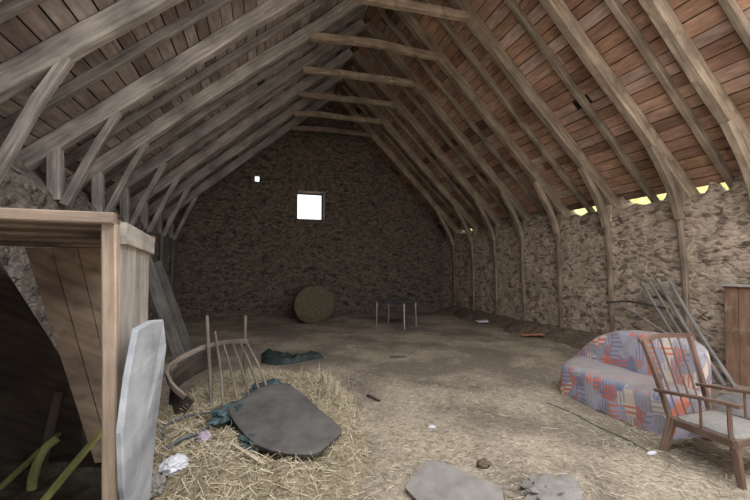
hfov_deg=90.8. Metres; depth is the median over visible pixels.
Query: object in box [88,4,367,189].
rafter
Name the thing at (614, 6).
rafter
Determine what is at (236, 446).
stick
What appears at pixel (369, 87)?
rafter
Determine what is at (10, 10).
rafter
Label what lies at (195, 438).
stick
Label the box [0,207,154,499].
door frame
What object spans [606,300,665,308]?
wooden stick
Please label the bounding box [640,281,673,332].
leaning pole
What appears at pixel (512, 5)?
rafter
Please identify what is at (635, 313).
wooden stick
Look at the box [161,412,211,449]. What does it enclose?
hose
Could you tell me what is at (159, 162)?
roof truss
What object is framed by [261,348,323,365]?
tarpaulin
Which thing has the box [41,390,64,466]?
wooden plank
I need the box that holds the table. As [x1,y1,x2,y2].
[375,298,416,329]
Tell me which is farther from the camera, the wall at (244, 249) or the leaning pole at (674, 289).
the wall at (244, 249)
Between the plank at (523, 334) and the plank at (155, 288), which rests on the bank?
the plank at (523, 334)
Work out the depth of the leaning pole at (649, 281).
6.25 m
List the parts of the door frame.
rail, corner post, rail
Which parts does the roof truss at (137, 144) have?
ashlar post, wall post, ashlar post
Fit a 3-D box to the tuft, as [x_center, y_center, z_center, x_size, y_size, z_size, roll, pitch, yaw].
[-0.545,1.667,4.410,0.984,0.535,1.926,1,-3,-13]
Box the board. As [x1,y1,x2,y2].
[0,262,82,463]
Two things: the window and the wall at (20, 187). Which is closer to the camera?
the wall at (20, 187)
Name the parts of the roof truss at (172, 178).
ashlar post, wall post, ashlar post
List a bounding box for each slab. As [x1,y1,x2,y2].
[115,319,165,499]
[228,384,341,457]
[405,460,503,499]
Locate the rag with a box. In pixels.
[197,430,211,443]
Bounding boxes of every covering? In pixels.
[0,0,264,210]
[334,0,749,218]
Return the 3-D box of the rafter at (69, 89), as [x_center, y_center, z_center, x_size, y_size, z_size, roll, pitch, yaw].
[-1.987,-3.429,5.012,5.473,4.798,0.120,1,-3,-16]
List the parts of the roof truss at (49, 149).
ashlar post, wall post, ashlar post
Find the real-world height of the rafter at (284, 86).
4.796 m
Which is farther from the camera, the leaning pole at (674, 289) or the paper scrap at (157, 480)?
the leaning pole at (674, 289)
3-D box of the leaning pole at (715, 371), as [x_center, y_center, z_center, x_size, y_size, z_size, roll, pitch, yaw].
[4.992,1.227,5.917,0.072,1.504,1.298,0,-3,2]
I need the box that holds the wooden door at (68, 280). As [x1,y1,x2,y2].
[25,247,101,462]
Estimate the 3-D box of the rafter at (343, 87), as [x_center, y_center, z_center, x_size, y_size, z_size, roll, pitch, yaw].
[1.234,-3.003,12.841,4.884,4.886,0.132,1,-3,-17]
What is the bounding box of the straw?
[175,345,749,499]
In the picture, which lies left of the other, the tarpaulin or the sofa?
the tarpaulin
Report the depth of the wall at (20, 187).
4.52 m
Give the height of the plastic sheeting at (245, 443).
0.147 m
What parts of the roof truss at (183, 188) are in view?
ashlar post, wall post, wall post, ashlar post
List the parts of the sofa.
backrest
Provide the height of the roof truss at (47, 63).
7.818 m
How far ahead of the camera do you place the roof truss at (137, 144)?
7.43 m
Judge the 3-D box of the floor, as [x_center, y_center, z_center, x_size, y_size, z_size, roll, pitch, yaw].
[0.212,1.992,6.595,10.248,0.046,14.896,1,-3,-17]
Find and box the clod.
[476,458,491,468]
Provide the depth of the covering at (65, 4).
4.83 m
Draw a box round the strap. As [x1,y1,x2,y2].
[26,436,59,490]
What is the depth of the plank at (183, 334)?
7.25 m
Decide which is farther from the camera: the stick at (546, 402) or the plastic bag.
the stick at (546, 402)
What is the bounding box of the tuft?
[288,366,382,429]
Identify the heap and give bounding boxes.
[149,371,373,499]
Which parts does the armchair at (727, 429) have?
post, rail, leg, seat rail, armrest, post, seat rail, armrest, arm post, leg, seat rail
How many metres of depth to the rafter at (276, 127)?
11.10 m
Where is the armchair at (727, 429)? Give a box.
[637,333,749,489]
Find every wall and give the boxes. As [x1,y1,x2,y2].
[0,146,178,354]
[164,101,445,318]
[442,174,749,373]
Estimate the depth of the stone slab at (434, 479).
2.77 m
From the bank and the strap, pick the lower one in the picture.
the strap
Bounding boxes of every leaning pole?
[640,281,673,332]
[648,280,716,383]
[656,279,726,385]
[668,281,737,387]
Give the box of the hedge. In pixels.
[471,182,728,229]
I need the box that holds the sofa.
[560,330,711,439]
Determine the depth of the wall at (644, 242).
7.52 m
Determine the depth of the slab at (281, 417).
3.27 m
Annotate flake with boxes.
[476,320,487,322]
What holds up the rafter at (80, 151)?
attached to the ceiling
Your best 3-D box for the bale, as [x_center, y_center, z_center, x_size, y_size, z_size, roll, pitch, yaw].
[-1.940,1.664,11.485,1.234,1.203,0.957,1,-3,-17]
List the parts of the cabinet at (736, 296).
rail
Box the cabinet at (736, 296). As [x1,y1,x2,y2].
[717,283,749,386]
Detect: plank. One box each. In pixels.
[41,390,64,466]
[149,254,186,364]
[154,260,193,352]
[522,333,543,335]
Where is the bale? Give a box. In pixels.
[292,284,333,323]
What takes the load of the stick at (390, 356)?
on the floor
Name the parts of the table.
leg, leg, leg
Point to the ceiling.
(673, 127)
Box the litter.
[0,428,101,499]
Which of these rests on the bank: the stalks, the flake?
the flake
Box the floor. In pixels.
[158,310,749,499]
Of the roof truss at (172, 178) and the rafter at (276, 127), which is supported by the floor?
the roof truss at (172, 178)
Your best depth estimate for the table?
10.43 m
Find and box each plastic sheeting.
[207,400,242,426]
[236,431,261,451]
[244,378,290,396]
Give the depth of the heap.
2.77 m
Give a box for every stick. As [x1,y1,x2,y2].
[162,425,208,457]
[228,440,264,464]
[367,394,380,401]
[390,356,405,357]
[546,402,647,451]
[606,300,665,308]
[615,303,665,332]
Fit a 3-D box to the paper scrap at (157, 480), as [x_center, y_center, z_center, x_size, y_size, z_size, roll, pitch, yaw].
[-1.542,1.654,2.583,0.142,0.144,0.226,1,-3,-17]
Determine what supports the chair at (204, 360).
on the heap
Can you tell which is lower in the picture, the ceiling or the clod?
the clod
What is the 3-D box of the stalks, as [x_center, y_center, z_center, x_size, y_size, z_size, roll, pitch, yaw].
[-1.275,1.658,3.951,2.353,0.406,4.073,1,-3,-17]
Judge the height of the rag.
0.095 m
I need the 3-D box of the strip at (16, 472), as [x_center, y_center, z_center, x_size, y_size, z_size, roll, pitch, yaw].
[-2.710,1.626,2.987,0.047,0.349,1.069,0,-3,-3]
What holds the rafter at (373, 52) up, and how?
attached to the ceiling
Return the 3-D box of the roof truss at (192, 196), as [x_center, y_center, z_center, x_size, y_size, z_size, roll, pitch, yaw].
[-1.646,-1.599,12.582,10.551,7.814,0.200,1,-3,-17]
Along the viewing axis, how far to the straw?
3.27 m
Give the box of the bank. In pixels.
[434,306,602,349]
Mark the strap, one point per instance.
(32, 480)
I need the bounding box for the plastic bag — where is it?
[158,453,188,476]
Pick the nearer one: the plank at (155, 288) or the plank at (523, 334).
the plank at (155, 288)
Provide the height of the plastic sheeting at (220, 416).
0.219 m
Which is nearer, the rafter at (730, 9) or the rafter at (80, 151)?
the rafter at (730, 9)
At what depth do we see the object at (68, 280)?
3.05 m
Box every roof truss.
[0,0,699,332]
[0,0,749,201]
[17,0,617,332]
[67,0,571,327]
[105,18,529,319]
[130,48,501,313]
[149,76,478,319]
[162,91,459,305]
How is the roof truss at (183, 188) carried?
on the floor
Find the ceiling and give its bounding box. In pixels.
[0,0,749,230]
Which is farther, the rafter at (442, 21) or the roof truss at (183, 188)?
the roof truss at (183, 188)
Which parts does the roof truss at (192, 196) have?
ashlar post, wall post, wall post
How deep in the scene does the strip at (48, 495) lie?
2.61 m
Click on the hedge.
(644, 200)
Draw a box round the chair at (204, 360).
[165,316,266,414]
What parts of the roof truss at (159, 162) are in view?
ashlar post, wall post, ashlar post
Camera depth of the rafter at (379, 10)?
9.10 m
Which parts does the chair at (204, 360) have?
panel, crest rail, post, post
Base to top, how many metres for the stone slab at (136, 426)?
1.372 m
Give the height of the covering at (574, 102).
4.983 m
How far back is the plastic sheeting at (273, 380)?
4.08 m
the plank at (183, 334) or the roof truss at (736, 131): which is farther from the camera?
the plank at (183, 334)
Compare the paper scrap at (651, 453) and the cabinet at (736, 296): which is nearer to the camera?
the paper scrap at (651, 453)
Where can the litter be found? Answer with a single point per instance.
(85, 481)
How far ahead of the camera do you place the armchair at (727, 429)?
3.29 m
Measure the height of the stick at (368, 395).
0.025 m
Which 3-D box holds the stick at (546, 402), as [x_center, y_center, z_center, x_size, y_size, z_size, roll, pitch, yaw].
[2.330,1.860,3.979,0.084,0.033,1.258,1,-3,-17]
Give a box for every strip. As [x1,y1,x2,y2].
[0,432,60,489]
[40,427,101,499]
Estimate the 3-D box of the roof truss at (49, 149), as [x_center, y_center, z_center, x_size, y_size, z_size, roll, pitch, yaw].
[0.252,-1.892,6.376,10.544,7.814,0.202,1,-3,-17]
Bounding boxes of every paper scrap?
[149,472,165,498]
[646,451,656,455]
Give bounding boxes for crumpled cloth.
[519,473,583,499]
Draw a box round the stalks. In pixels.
[152,366,370,499]
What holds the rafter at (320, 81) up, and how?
attached to the ceiling
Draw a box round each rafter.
[0,0,49,25]
[0,0,233,138]
[64,0,330,166]
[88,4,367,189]
[118,44,346,201]
[148,64,343,203]
[152,85,335,216]
[341,85,471,231]
[350,65,485,225]
[367,48,512,221]
[376,6,546,216]
[423,0,595,212]
[503,0,659,202]
[603,0,734,188]
[715,0,749,53]
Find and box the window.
[297,193,322,219]
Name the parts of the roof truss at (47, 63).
wall post, ashlar post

